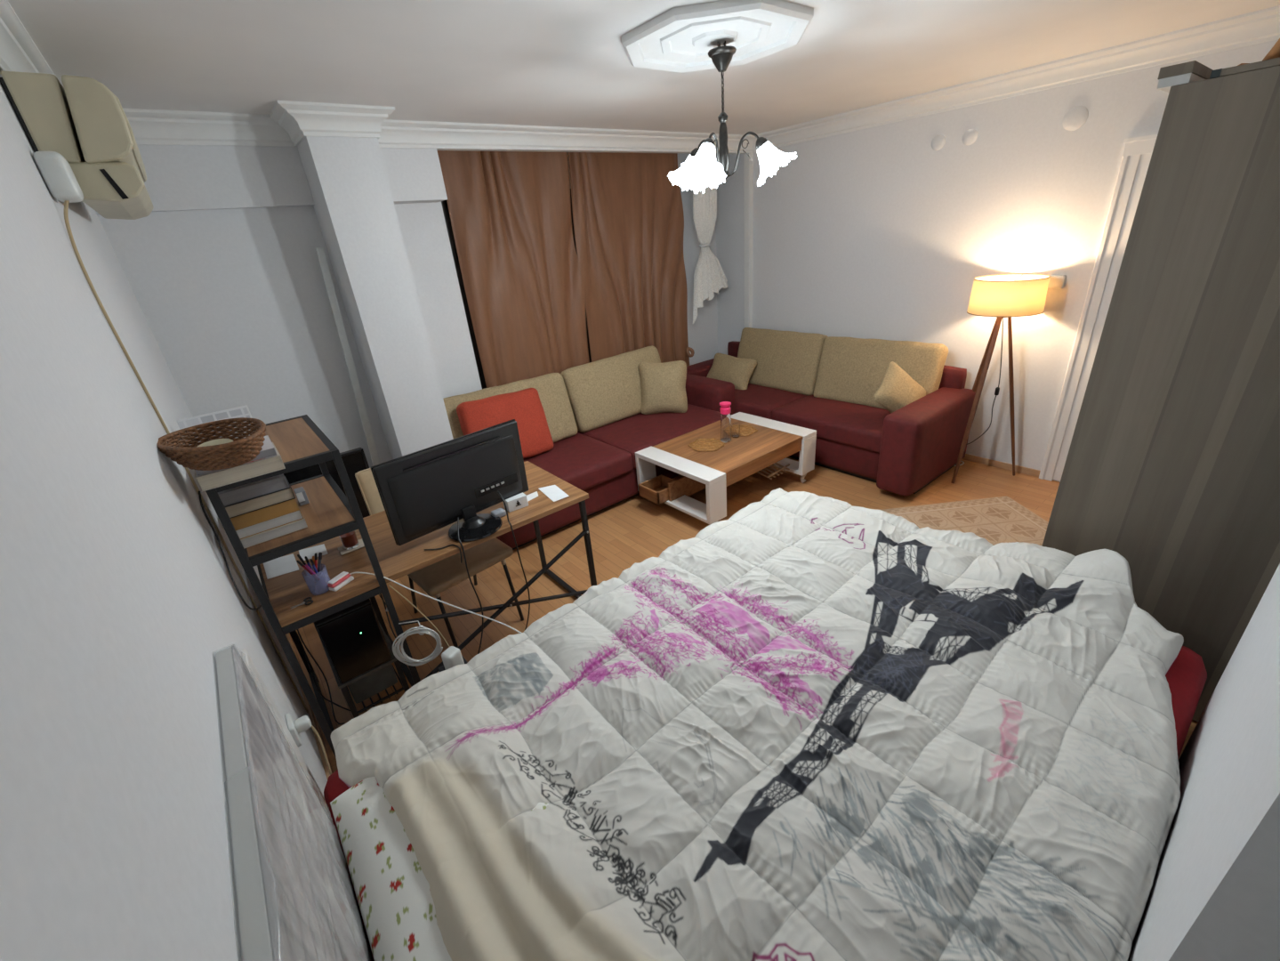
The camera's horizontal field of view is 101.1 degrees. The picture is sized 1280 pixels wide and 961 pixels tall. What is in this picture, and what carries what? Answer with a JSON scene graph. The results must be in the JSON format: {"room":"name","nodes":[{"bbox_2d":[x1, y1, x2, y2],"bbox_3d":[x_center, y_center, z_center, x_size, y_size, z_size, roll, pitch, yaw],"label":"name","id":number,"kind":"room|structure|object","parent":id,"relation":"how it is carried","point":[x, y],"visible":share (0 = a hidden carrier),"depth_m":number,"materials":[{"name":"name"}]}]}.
{"room":"studio apartment","nodes":[
{"label":"studio apartment","id":0,"kind":"room"},
{"bbox_2d":[0,72,327,960],"bbox_3d":[-1.104,0.213,1.207,0.100,2.640,5.520,-23,30,-33],"label":"wall","id":1,"kind":"structure","parent":0,"point":[119,598],"depth_m":0.69,"materials":[{"name":"paint"}]},
{"bbox_2d":[0,0,55,75],"bbox_3d":[-0.981,-0.884,0.551,0.098,0.125,5.030,-23,30,-33],"label":"trim","id":2,"kind":"structure","parent":1,"relation":"attached to","point":[19,52],"depth_m":1.59,"materials":[{"name":"white paint"}]},
{"bbox_2d":[32,150,83,202],"bbox_3d":[-1.703,-0.888,1.544,0.066,0.125,0.100,-23,30,-33],"label":"junction box","id":3,"kind":"object","parent":1,"relation":"attached to","point":[57,173],"visible":0.98,"depth_m":1.51,"materials":[{"name":"white plastic"}]},
{"bbox_2d":[0,71,153,219],"bbox_3d":[-1.926,-1.138,1.874,0.247,0.328,0.800,-23,30,-33],"label":"air conditioner","id":4,"kind":"object","parent":1,"relation":"attached to","point":[83,121],"visible":0.9,"depth_m":1.59,"materials":[{"name":"beige plastic"}]},
{"bbox_2d":[99,169,128,199],"bbox_3d":[-1.894,-1.039,1.931,0.040,0.084,0.753,-23,30,-33],"label":"air vent","id":5,"kind":"object","parent":4,"relation":"attached to","point":[114,184],"depth_m":1.66,"materials":[{"name":"black plastic"}]},
{"bbox_2d":[63,200,308,713],"bbox_3d":[-1.560,0.131,1.912,0.027,2.068,0.189,-19,28,-26],"label":"power cable","id":6,"kind":"object","parent":1,"relation":"attached to","point":[66,202],"visible":0.91,"depth_m":1.71,"materials":[{"name":"plastic"}]},
{"bbox_2d":[285,632,330,779],"bbox_3d":[-1.726,1.015,2.676,0.012,0.055,2.180,-23,30,-33],"label":"baseboard","id":7,"kind":"structure","parent":1,"relation":"attached to","point":[310,713],"depth_m":2.38,"materials":[{"name":"brown wood"}]},
{"bbox_2d":[285,712,331,774],"bbox_3d":[-1.101,0.956,1.801,0.063,0.398,0.106,-23,30,-33],"label":"wall outlet","id":8,"kind":"object","parent":1,"relation":"attached to","point":[302,723],"visible":0.91,"depth_m":1.73,"materials":[{"name":"white plastic"}]},
{"bbox_2d":[285,712,301,747],"bbox_3d":[-1.139,0.819,1.730,0.016,0.085,0.085,-23,30,-33],"label":"outlet plate","id":9,"kind":"object","parent":8,"relation":"attached to","point":[294,727],"depth_m":1.71,"materials":[{"name":"white plastic"}]},
{"bbox_2d":[94,144,482,467],"bbox_3d":[-1.978,-0.796,3.530,1.745,2.640,0.490,-23,30,-33],"label":"wall","id":10,"kind":"structure","parent":0,"point":[224,272],"depth_m":3.00,"materials":[{"name":"paint"}]},
{"bbox_2d":[122,108,295,146],"bbox_3d":[-2.212,-1.714,2.563,0.935,0.125,0.098,-23,30,-33],"label":"trim","id":11,"kind":"structure","parent":10,"relation":"attached to","point":[148,126],"depth_m":2.60,"materials":[{"name":"white paint"}]},
{"bbox_2d":[269,100,305,146],"bbox_3d":[-1.795,-1.810,2.682,0.098,0.125,0.398,-23,30,-33],"label":"trim","id":12,"kind":"structure","parent":10,"relation":"attached to","point":[280,115],"depth_m":2.67,"materials":[{"name":"white paint"}]},
{"bbox_2d":[378,119,753,152],"bbox_3d":[-0.253,-2.551,3.946,3.455,0.125,0.098,-23,30,-33],"label":"trim","id":13,"kind":"structure","parent":10,"relation":"attached to","point":[394,133],"depth_m":3.62,"materials":[{"name":"white paint"}]},
{"bbox_2d":[436,148,745,153],"bbox_3d":[-0.135,-2.644,4.121,3.020,0.125,0.060,-23,30,-33],"label":"trim","id":14,"kind":"structure","parent":10,"relation":"attached to","point":[437,148],"depth_m":3.83,"materials":[{"name":"white paint"}]},
{"bbox_2d":[297,136,453,458],"bbox_3d":[-1.563,-0.770,3.390,0.345,2.640,0.350,-23,30,-33],"label":"wall pillar","id":15,"kind":"structure","parent":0,"point":[347,178],"depth_m":3.07,"materials":[{"name":"paint"}]},
{"bbox_2d":[277,100,394,137],"bbox_3d":[-1.530,-1.841,2.694,0.541,0.125,0.098,-23,30,-33],"label":"trim","id":16,"kind":"structure","parent":15,"relation":"attached to","point":[312,118],"depth_m":2.69,"materials":[{"name":"white paint"}]},
{"bbox_2d":[8,0,1279,135],"bbox_3d":[0.645,-1.809,1.946,4.935,0.080,5.720,-23,30,-33],"label":"ceiling","id":17,"kind":"structure","parent":0,"point":[560,63],"depth_m":2.28,"materials":[{"name":"paint"}]},
{"bbox_2d":[437,150,589,387],"bbox_3d":[-0.863,-1.304,4.266,1.010,2.501,0.077,-22,30,-32],"label":"curtain","id":18,"kind":"object","parent":17,"relation":"hanging from","point":[510,212],"visible":0.59,"depth_m":4.05,"materials":[{"name":"fabric"}]},
{"bbox_2d":[567,152,689,366],"bbox_3d":[-0.009,-1.669,4.869,1.224,2.500,0.082,-23,30,-33],"label":"curtain","id":19,"kind":"object","parent":17,"relation":"hanging from","point":[628,216],"visible":0.69,"depth_m":4.68,"materials":[{"name":"fabric"}]},
{"bbox_2d":[684,346,694,357],"bbox_3d":[0.494,-1.277,5.241,0.084,0.101,0.072,-23,30,-33],"label":"tie","id":20,"kind":"object","parent":19,"relation":"attached to","point":[688,349],"visible":1,"depth_m":5.22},
{"bbox_2d":[692,185,727,324],"bbox_3d":[0.687,-2.396,5.223,0.538,1.568,0.101,-23,30,-33],"label":"lace curtain","id":21,"kind":"object","parent":17,"relation":"hanging from","point":[709,277],"visible":0.69,"depth_m":5.23,"materials":[{"name":"white fabric"}]},
{"bbox_2d":[621,0,813,72],"bbox_3d":[0.309,-1.827,2.186,0.739,0.034,0.739,-23,30,-33],"label":"ceiling medallion","id":22,"kind":"structure","parent":17,"relation":"attached to","point":[680,39],"depth_m":2.11,"materials":[{"name":"white paint"}]},
{"bbox_2d":[667,40,796,193],"bbox_3d":[0.325,-1.596,2.319,0.558,0.558,0.581,-23,30,-33],"label":"chandelier","id":23,"kind":"object","parent":22,"relation":"hanging from","point":[701,169],"visible":0.99,"depth_m":2.30,"materials":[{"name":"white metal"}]},
{"bbox_2d":[677,152,718,365],"bbox_3d":[-1.010,-1.372,4.557,4.935,2.640,0.100,-23,30,-33],"label":"wall","id":24,"kind":"structure","parent":0,"point":[702,335],"depth_m":5.68,"materials":[{"name":"paint"}]},
{"bbox_2d":[441,152,591,388],"bbox_3d":[-0.530,-1.502,4.738,2.270,2.640,0.170,-23,30,-33],"label":"window","id":25,"kind":"structure","parent":24,"relation":"in","point":[444,203],"depth_m":4.02,"materials":[{"name":"black plastic"}]},
{"bbox_2d":[289,456,1198,772],"bbox_3d":[0.878,0.643,3.100,4.935,0.080,5.720,-23,30,-33],"label":"floor","id":26,"kind":"structure","parent":0,"point":[631,530],"depth_m":3.58,"materials":[{"name":"laminate"}]},
{"bbox_2d":[241,649,330,821],"bbox_3d":[-0.958,0.957,1.554,0.012,0.980,0.320,-23,30,-33],"label":"board","id":27,"kind":"object","parent":26,"relation":"on","point":[247,661],"visible":0.25,"depth_m":1.52,"materials":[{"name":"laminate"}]},
{"bbox_2d":[283,447,370,517],"bbox_3d":[-1.819,0.284,3.247,0.460,0.905,0.057,-23,30,-33],"label":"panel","id":28,"kind":"object","parent":26,"relation":"on","point":[354,460],"visible":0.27,"depth_m":3.14,"materials":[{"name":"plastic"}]},
{"bbox_2d":[315,247,379,465],"bbox_3d":[-1.795,-0.415,3.425,0.034,2.012,0.168,7,28,24],"label":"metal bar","id":29,"kind":"object","parent":26,"relation":"on","point":[320,252],"visible":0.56,"depth_m":3.26,"materials":[{"name":"metal"}]},
{"bbox_2d":[318,621,409,717],"bbox_3d":[-1.305,0.906,2.517,0.250,0.315,0.460,-23,30,-33],"label":"stand","id":30,"kind":"object","parent":26,"relation":"on","point":[343,687],"visible":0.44,"depth_m":2.34,"materials":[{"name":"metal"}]},
{"bbox_2d":[313,598,392,683],"bbox_3d":[-1.330,0.627,2.370,0.215,0.314,0.444,-23,30,-33],"label":"case","id":31,"kind":"object","parent":30,"relation":"on","point":[352,638],"visible":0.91,"depth_m":2.20,"materials":[{"name":"black plastic"}]},
{"bbox_2d":[347,663,397,703],"bbox_3d":[-1.308,0.872,2.501,0.190,0.125,0.340,-23,30,-33],"label":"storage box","id":32,"kind":"object","parent":30,"relation":"on","point":[385,677],"visible":0.35,"depth_m":2.38,"materials":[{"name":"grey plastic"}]},
{"bbox_2d":[346,663,404,713],"bbox_3d":[-1.299,0.935,2.526,0.220,0.014,0.430,-23,30,-33],"label":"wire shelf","id":33,"kind":"object","parent":30,"relation":"attached to","point":[396,691],"depth_m":2.39,"materials":[{"name":"metal"}]},
{"bbox_2d":[205,414,596,756],"bbox_3d":[-0.988,0.298,2.550,1.385,1.328,0.660,-23,30,-33],"label":"desk","id":34,"kind":"object","parent":26,"relation":"on","point":[329,514],"visible":0.7,"depth_m":2.15,"materials":[{"name":"brown wood"}]},
{"bbox_2d":[176,405,252,444],"bbox_3d":[-1.618,-0.201,2.025,0.222,0.121,0.041,-23,30,-33],"label":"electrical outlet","id":35,"kind":"object","parent":34,"relation":"on","point":[243,411],"visible":0.44,"depth_m":2.01,"materials":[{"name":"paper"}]},
{"bbox_2d":[198,491,261,610],"bbox_3d":[-1.370,0.269,1.745,0.033,0.474,0.147,-18,28,-24],"label":"cable","id":36,"kind":"object","parent":34,"relation":"attached to","point":[199,493],"visible":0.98,"depth_m":1.74,"materials":[{"name":"black plastic"}]},
{"bbox_2d":[194,442,285,491],"bbox_3d":[-1.320,-0.051,1.736,0.226,0.047,0.195,-23,30,-33],"label":"book","id":37,"kind":"object","parent":34,"relation":"on","point":[228,476],"visible":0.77,"depth_m":1.67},
{"bbox_2d":[194,434,277,476],"bbox_3d":[-1.322,-0.085,1.717,0.215,0.028,0.180,-23,30,-33],"label":"book","id":38,"kind":"object","parent":37,"relation":"on","point":[268,450],"visible":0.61,"depth_m":1.70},
{"bbox_2d":[156,417,265,470],"bbox_3d":[-1.300,-0.108,1.616,0.276,0.094,0.348,-23,30,-33],"label":"wicker basket","id":39,"kind":"object","parent":38,"relation":"on","point":[242,450],"visible":0.98,"depth_m":1.57,"materials":[{"name":"wicker"}]},
{"bbox_2d":[197,438,233,446],"bbox_3d":[-1.323,-0.102,1.639,0.100,0.030,0.100,-20,29,-28],"label":"round lid","id":40,"kind":"object","parent":39,"relation":"in","point":[218,441],"visible":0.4,"depth_m":1.65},
{"bbox_2d":[240,513,307,547],"bbox_3d":[-1.383,0.169,1.970,0.214,0.034,0.180,-23,30,-33],"label":"book","id":41,"kind":"object","parent":34,"relation":"on","point":[266,535],"visible":0.4,"depth_m":1.91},
{"bbox_2d":[230,499,303,539],"bbox_3d":[-1.390,0.134,1.957,0.210,0.038,0.180,-23,30,-33],"label":"book","id":42,"kind":"object","parent":41,"relation":"on","point":[257,521],"visible":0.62,"depth_m":1.92,"materials":[{"name":"paper"}]},
{"bbox_2d":[224,475,295,517],"bbox_3d":[-1.470,0.060,2.028,0.216,0.047,0.165,-23,30,-33],"label":"book","id":43,"kind":"object","parent":42,"relation":"on","point":[234,510],"visible":0.62,"depth_m":1.97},
{"bbox_2d":[217,474,289,506],"bbox_3d":[-1.479,0.017,2.007,0.212,0.048,0.160,-23,30,-33],"label":"book","id":44,"kind":"object","parent":43,"relation":"on","point":[266,486],"visible":0.55,"depth_m":1.95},
{"bbox_2d":[263,553,298,579],"bbox_3d":[-1.546,0.366,2.265,0.115,0.001,0.203,-23,30,-33],"label":"paper sheet","id":45,"kind":"object","parent":34,"relation":"on","point":[285,564],"visible":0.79,"depth_m":2.26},
{"bbox_2d":[293,486,309,505],"bbox_3d":[-1.393,0.065,2.167,0.034,0.058,0.063,-23,30,-33],"label":"box","id":46,"kind":"object","parent":34,"relation":"on","point":[301,495],"visible":1,"depth_m":2.15,"materials":[{"name":"paper"}]},
{"bbox_2d":[289,596,313,609],"bbox_3d":[-1.279,0.466,1.989,0.075,0.007,0.052,-23,30,-33],"label":"scissors","id":47,"kind":"object","parent":34,"relation":"on","point":[305,601],"visible":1,"depth_m":1.99,"materials":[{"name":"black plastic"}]},
{"bbox_2d":[298,543,327,560],"bbox_3d":[-1.459,0.319,2.349,0.105,0.001,0.140,-23,30,-33],"label":"paper sheet","id":48,"kind":"object","parent":34,"relation":"on","point":[309,551],"visible":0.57,"depth_m":2.35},
{"bbox_2d":[297,628,345,724],"bbox_3d":[-1.364,0.824,2.239,0.035,0.693,0.107,-23,30,-33],"label":"loose cable","id":49,"kind":"object","parent":34,"relation":"hanging from","point":[306,648],"visible":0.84,"depth_m":2.20,"materials":[{"name":"black plastic"}]},
{"bbox_2d":[294,629,350,710],"bbox_3d":[-1.365,0.810,2.268,0.095,0.692,0.116,-23,30,-33],"label":"loose cable","id":50,"kind":"object","parent":34,"relation":"hanging from","point":[322,696],"visible":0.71,"depth_m":2.21,"materials":[{"name":"black plastic"}]},
{"bbox_2d":[327,571,354,591],"bbox_3d":[-1.188,0.398,2.086,0.042,0.034,0.088,6,27,23],"label":"stapler","id":51,"kind":"object","parent":34,"relation":"on","point":[342,578],"visible":1,"depth_m":2.07,"materials":[{"name":"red plastic"}]},
{"bbox_2d":[337,538,364,555],"bbox_3d":[-1.289,0.297,2.356,0.105,0.006,0.085,-23,30,-33],"label":"coaster","id":52,"kind":"object","parent":34,"relation":"on","point":[342,551],"visible":0.66,"depth_m":2.34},
{"bbox_2d":[338,530,359,549],"bbox_3d":[-1.293,0.256,2.337,0.068,0.083,0.068,-23,30,-33],"label":"tea glass","id":53,"kind":"object","parent":52,"relation":"on","point":[349,540],"visible":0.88,"depth_m":2.32,"materials":[{"name":"red"}]},
{"bbox_2d":[379,593,397,641],"bbox_3d":[-1.130,0.700,2.429,0.046,0.714,0.255,-23,30,-33],"label":"loose cable","id":54,"kind":"object","parent":34,"relation":"hanging from","point":[380,593],"visible":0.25,"depth_m":2.29,"materials":[{"name":"black plastic"}]},
{"bbox_2d":[392,619,442,666],"bbox_3d":[-0.944,0.694,2.225,0.200,0.227,0.043,-9,25,-7],"label":"coiled cable","id":55,"kind":"object","parent":34,"relation":"hanging from","point":[421,630],"visible":1,"depth_m":2.21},
{"bbox_2d":[388,585,449,646],"bbox_3d":[-0.833,0.727,2.242,0.279,0.692,0.095,6,28,23],"label":"charging cable","id":56,"kind":"object","parent":34,"relation":"hanging from","point":[389,585],"visible":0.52,"depth_m":2.20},
{"bbox_2d":[349,571,522,633],"bbox_3d":[-0.804,0.481,2.086,0.742,0.244,0.038,1,26,14],"label":"charging cable","id":57,"kind":"object","parent":34,"relation":"on","point":[352,572],"visible":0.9,"depth_m":2.10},
{"bbox_2d":[424,544,462,563],"bbox_3d":[-0.850,0.321,2.297,0.158,0.078,0.036,-3,25,5],"label":"cable","id":58,"kind":"object","parent":34,"relation":"on","point":[448,544],"visible":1,"depth_m":2.28,"materials":[{"name":"black plastic"}]},
{"bbox_2d":[370,418,530,653],"bbox_3d":[-0.745,0.373,2.485,0.656,1.191,0.248,-23,30,-33],"label":"monitor","id":59,"kind":"object","parent":34,"relation":"on","point":[422,492],"visible":0.93,"depth_m":2.32,"materials":[{"name":"black plastic"}]},
{"bbox_2d":[490,507,506,517],"bbox_3d":[-0.673,0.157,2.500,0.060,0.030,0.050,-23,30,-33],"label":"adapter","id":60,"kind":"object","parent":34,"relation":"on","point":[500,512],"visible":0.89,"depth_m":2.49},
{"bbox_2d":[502,491,528,512],"bbox_3d":[-0.608,0.103,2.568,0.100,0.058,0.073,-21,29,-30],"label":"carton","id":61,"kind":"object","parent":34,"relation":"on","point":[519,501],"visible":0.9,"depth_m":2.54,"materials":[{"name":"paper"}]},
{"bbox_2d":[539,484,569,501],"bbox_3d":[-0.442,0.061,2.692,0.087,0.001,0.200,-19,28,-27],"label":"paper sheet","id":62,"kind":"object","parent":34,"relation":"on","point":[554,493],"visible":1,"depth_m":2.69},
{"bbox_3d":[-1.257,0.387,2.053,0.082,0.094,0.082,-23,30,-33],"label":"pen cup","id":63,"kind":"object","parent":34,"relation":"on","visible":0},
{"bbox_2d":[297,554,324,589],"bbox_3d":[-1.271,0.354,2.032,0.060,0.162,0.010,1,26,14],"label":"pen","id":64,"kind":"object","parent":63,"relation":"in","point":[298,555],"visible":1,"depth_m":2.02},
{"bbox_2d":[296,560,327,587],"bbox_3d":[-1.264,0.360,2.029,0.061,0.152,0.010,-23,30,-33],"label":"pen","id":65,"kind":"object","parent":63,"relation":"in","point":[298,561],"visible":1,"depth_m":2.02,"materials":[{"name":"black plastic"}]},
{"bbox_2d":[354,467,523,647],"bbox_3d":[-1.051,0.368,2.861,0.600,0.956,0.504,19,34,42],"label":"dining chair","id":66,"kind":"object","parent":26,"relation":"on","point":[435,578],"visible":0.42,"depth_m":2.71,"materials":[{"name":"beige wood"}]},
{"bbox_2d":[438,655,467,671],"bbox_3d":[-0.759,0.948,2.284,0.110,0.343,0.130,-23,30,-33],"label":"box","id":67,"kind":"object","parent":26,"relation":"on","point":[441,668],"visible":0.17,"depth_m":2.23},
{"bbox_2d":[441,645,464,669],"bbox_3d":[-0.778,0.747,2.189,0.060,0.100,0.065,10,29,30],"label":"adapter","id":68,"kind":"object","parent":67,"relation":"on","point":[452,656],"visible":0.76,"depth_m":2.16,"materials":[{"name":"plastic"}]},
{"bbox_2d":[496,368,735,549],"bbox_3d":[-0.232,-0.315,4.429,2.500,0.710,0.920,-23,30,-33],"label":"sofa","id":69,"kind":"object","parent":26,"relation":"on","point":[600,462],"visible":0.41,"depth_m":4.11,"materials":[{"name":"red fabric"}]},
{"bbox_2d":[456,387,553,458],"bbox_3d":[-0.990,-0.390,3.925,0.660,0.521,0.282,-24,31,-35],"label":"cushion","id":70,"kind":"object","parent":69,"relation":"on","point":[525,406],"visible":0.71,"depth_m":3.90,"materials":[{"name":"fabric"}]},
{"bbox_2d":[442,372,577,442],"bbox_3d":[-1.012,-0.479,4.122,1.071,0.554,0.290,-23,30,-33],"label":"cushion","id":71,"kind":"object","parent":69,"relation":"on","point":[551,390],"visible":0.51,"depth_m":4.21,"materials":[{"name":"fabric"}]},
{"bbox_2d":[523,432,633,490],"bbox_3d":[-0.739,-0.076,4.024,1.120,0.190,0.840,-23,30,-33],"label":"seat cushion","id":72,"kind":"object","parent":69,"relation":"on","point":[585,461],"depth_m":3.95,"materials":[{"name":"red fabric"}]},
{"bbox_2d":[560,345,660,432],"bbox_3d":[-0.195,-0.827,4.699,1.016,0.571,0.308,-21,29,-30],"label":"cushion","id":73,"kind":"object","parent":69,"relation":"on","point":[604,391],"visible":0.69,"depth_m":4.54,"materials":[{"name":"fabric"}]},
{"bbox_2d":[577,403,720,468],"bbox_3d":[0.125,-0.445,4.634,1.120,0.190,0.840,-23,30,-33],"label":"seat cushion","id":74,"kind":"object","parent":69,"relation":"on","point":[632,434],"depth_m":4.44,"materials":[{"name":"red fabric"}]},
{"bbox_2d":[638,360,687,414],"bbox_3d":[0.206,-0.827,4.697,0.448,0.466,0.248,-5,25,0],"label":"throw pillow","id":75,"kind":"object","parent":69,"relation":"on","point":[663,385],"visible":1,"depth_m":4.62,"materials":[{"name":"fabric"}]},
{"bbox_2d":[635,411,816,524],"bbox_3d":[0.656,-0.091,4.114,1.270,0.439,0.780,-23,30,-33],"label":"coffee table","id":76,"kind":"object","parent":26,"relation":"on","point":[743,456],"visible":0.93,"depth_m":3.90,"materials":[{"name":"brown wood"}]},
{"bbox_2d":[638,474,675,505],"bbox_3d":[0.151,0.068,3.975,0.235,0.100,0.225,-23,30,-33],"label":"drawer","id":77,"kind":"object","parent":76,"relation":"on","point":[656,490],"depth_m":3.95,"materials":[{"name":"brown wood"}]},
{"bbox_2d":[688,437,724,451],"bbox_3d":[0.507,-0.272,4.004,0.274,0.009,0.273,-23,30,-33],"label":"trivet","id":78,"kind":"object","parent":76,"relation":"on","point":[712,444],"visible":1,"depth_m":4.00,"materials":[{"name":"wicker"}]},
{"bbox_2d":[719,401,731,442],"bbox_3d":[0.649,-0.444,3.993,0.084,0.302,0.084,-23,30,-33],"label":"water bottle","id":79,"kind":"object","parent":76,"relation":"on","point":[725,406],"visible":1,"depth_m":3.96,"materials":[{"name":"clear glass"}]},
{"bbox_2d":[731,423,740,437],"bbox_3d":[0.742,-0.386,4.089,0.072,0.100,0.072,-23,30,-33],"label":"drinking glass","id":80,"kind":"object","parent":76,"relation":"on","point":[735,427],"visible":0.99,"depth_m":4.07,"materials":[{"name":"clear"}]},
{"bbox_2d":[731,424,757,435],"bbox_3d":[0.804,-0.402,4.220,0.278,0.009,0.255,-23,30,-33],"label":"trivet","id":81,"kind":"object","parent":76,"relation":"on","point":[745,430],"visible":0.5,"depth_m":4.20,"materials":[{"name":"wicker"}]},
{"bbox_2d":[756,462,789,479],"bbox_3d":[1.040,-0.100,4.197,0.301,0.039,0.222,-23,30,-33],"label":"rack","id":82,"kind":"object","parent":76,"relation":"on","point":[779,464],"visible":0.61,"depth_m":4.16,"materials":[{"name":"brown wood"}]},
{"bbox_2d":[323,645,1207,960],"bbox_3d":[0.479,0.963,1.806,2.450,0.510,1.680,-23,30,-33],"label":"bed","id":83,"kind":"object","parent":26,"relation":"on","point":[1187,676],"visible":0.1,"depth_m":1.63,"materials":[{"name":"red fabric"}]},
{"bbox_2d":[215,644,373,960],"bbox_3d":[-0.542,0.817,0.909,0.060,0.686,1.046,-23,30,-33],"label":"canvas","id":84,"kind":"object","parent":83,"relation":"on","point":[297,901],"visible":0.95,"depth_m":0.91,"materials":[{"name":"white"}]},
{"bbox_2d":[330,776,548,960],"bbox_3d":[-0.336,0.977,1.192,0.464,0.160,1.110,-23,30,-33],"label":"pillow","id":85,"kind":"object","parent":83,"relation":"on","point":[395,900],"visible":0.32,"depth_m":1.22,"materials":[{"name":"fabric"}]},
{"bbox_2d":[330,487,1183,960],"bbox_3d":[0.527,0.737,1.789,2.535,0.515,1.752,-23,30,-33],"label":"duvet","id":86,"kind":"object","parent":83,"relation":"on","point":[808,726],"visible":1,"depth_m":1.44,"materials":[{"name":"fabric"}]},
{"bbox_2d":[686,340,975,496],"bbox_3d":[1.452,-0.694,4.812,0.975,0.780,2.574,-23,30,-33],"label":"sofa","id":87,"kind":"object","parent":26,"relation":"on","point":[905,449],"visible":0.48,"depth_m":4.05,"materials":[{"name":"red fabric"}]},
{"bbox_2d":[706,352,756,389],"bbox_3d":[0.917,-1.099,5.347,0.259,0.323,0.515,-26,32,-37],"label":"throw pillow","id":88,"kind":"object","parent":87,"relation":"on","point":[738,371],"visible":0.7,"depth_m":5.23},
{"bbox_2d":[734,383,806,418],"bbox_3d":[1.141,-0.824,5.234,0.800,0.190,1.000,-23,30,-33],"label":"seat cushion","id":89,"kind":"object","parent":87,"relation":"on","point":[759,400],"depth_m":4.89,"materials":[{"name":"red fabric"}]},
{"bbox_2d":[737,327,828,395],"bbox_3d":[1.356,-1.181,5.172,0.307,0.561,0.968,-24,31,-34],"label":"cushion","id":90,"kind":"object","parent":87,"relation":"on","point":[786,360],"visible":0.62,"depth_m":5.02,"materials":[{"name":"fabric"}]},
{"bbox_2d":[771,394,891,452],"bbox_3d":[1.790,-0.535,4.488,0.800,0.190,1.060,-23,30,-33],"label":"seat cushion","id":91,"kind":"object","parent":87,"relation":"on","point":[855,427],"depth_m":4.29,"materials":[{"name":"red fabric"}]},
{"bbox_2d":[813,336,948,409],"bbox_3d":[1.986,-0.900,4.447,0.298,0.570,1.030,-24,31,-34],"label":"cushion","id":92,"kind":"object","parent":87,"relation":"on","point":[851,369],"visible":0.69,"depth_m":4.40,"materials":[{"name":"fabric"}]},
{"bbox_2d":[873,361,925,412],"bbox_3d":[1.979,-0.651,4.000,0.479,0.467,0.260,-5,25,2],"label":"throw pillow","id":93,"kind":"object","parent":87,"relation":"on","point":[897,390],"visible":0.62,"depth_m":3.91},
{"bbox_2d":[881,495,1048,545],"bbox_3d":[1.953,0.344,3.413,1.420,0.008,0.760,-6,25,-1],"label":"area rug","id":94,"kind":"object","parent":26,"relation":"on","point":[998,519],"visible":0.37,"depth_m":3.53,"materials":[{"name":"carpet"}]},
{"bbox_2d":[951,273,1050,483],"bbox_3d":[2.539,-0.702,3.825,0.498,1.449,0.489,-23,30,-33],"label":"floor lamp","id":95,"kind":"object","parent":26,"relation":"on","point":[1001,296],"visible":0.96,"depth_m":3.57,"materials":[{"name":"brown wood"}]},
{"bbox_2d":[1041,57,1279,721],"bbox_3d":[2.316,-0.323,2.107,1.083,2.234,0.712,-23,30,-33],"label":"wardrobe","id":96,"kind":"object","parent":26,"relation":"on","point":[1171,467],"visible":0.85,"depth_m":1.76,"materials":[{"name":"grey wood"}]},
{"bbox_2d":[1262,38,1279,60],"bbox_3d":[2.016,-1.363,1.638,0.059,0.165,0.117,-23,30,-33],"label":"stick","id":97,"kind":"object","parent":96,"relation":"on","point":[1274,52],"visible":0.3,"depth_m":1.65,"materials":[{"name":"brown wood"}]},
{"bbox_2d":[715,39,1278,482],"bbox_3d":[2.619,-1.376,3.833,0.120,2.640,5.520,-23,30,-33],"label":"wall","id":98,"kind":"structure","parent":0,"point":[875,232],"depth_m":3.97,"materials":[{"name":"paint"}]},
{"bbox_2d":[743,152,753,327],"bbox_3d":[1.128,-1.940,5.481,0.055,2.515,0.070,-23,30,-33],"label":"trim","id":99,"kind":"structure","parent":98,"relation":"attached to","point":[748,164],"depth_m":5.22,"materials":[{"name":"white paint"}]},
{"bbox_2d":[962,453,1040,476],"bbox_3d":[1.989,-0.509,5.165,0.012,0.055,3.285,-23,30,-33],"label":"baseboard","id":100,"kind":"structure","parent":98,"relation":"attached to","point":[1031,471],"depth_m":4.16,"materials":[{"name":"brown wood"}]},
{"bbox_2d":[752,5,1279,152],"bbox_3d":[2.297,-2.545,3.418,0.098,0.125,4.080,-23,30,-33],"label":"trim","id":101,"kind":"structure","parent":98,"relation":"attached to","point":[1260,26],"depth_m":3.16,"materials":[{"name":"white paint"}]},
{"bbox_2d":[1047,274,1065,288],"bbox_3d":[2.790,-1.329,3.524,0.024,0.085,0.085,-23,30,-33],"label":"wall socket","id":102,"kind":"object","parent":98,"relation":"attached to","point":[1056,281],"visible":0.95,"depth_m":3.51,"materials":[{"name":"white plastic"}]},
{"bbox_2d":[1038,134,1157,481],"bbox_3d":[3.232,-0.868,3.172,0.048,2.180,0.985,-23,30,-33],"label":"door","id":103,"kind":"structure","parent":98,"relation":"in","point":[1138,151],"depth_m":3.38,"materials":[{"name":"white paint"}]},
{"bbox_2d":[1127,563,1279,960],"bbox_3d":[2.265,-0.245,1.501,3.750,2.640,0.295,-23,30,-33],"label":"wall","id":104,"kind":"structure","parent":0,"point":[1214,895],"depth_m":0.83,"materials":[{"name":"paint"}]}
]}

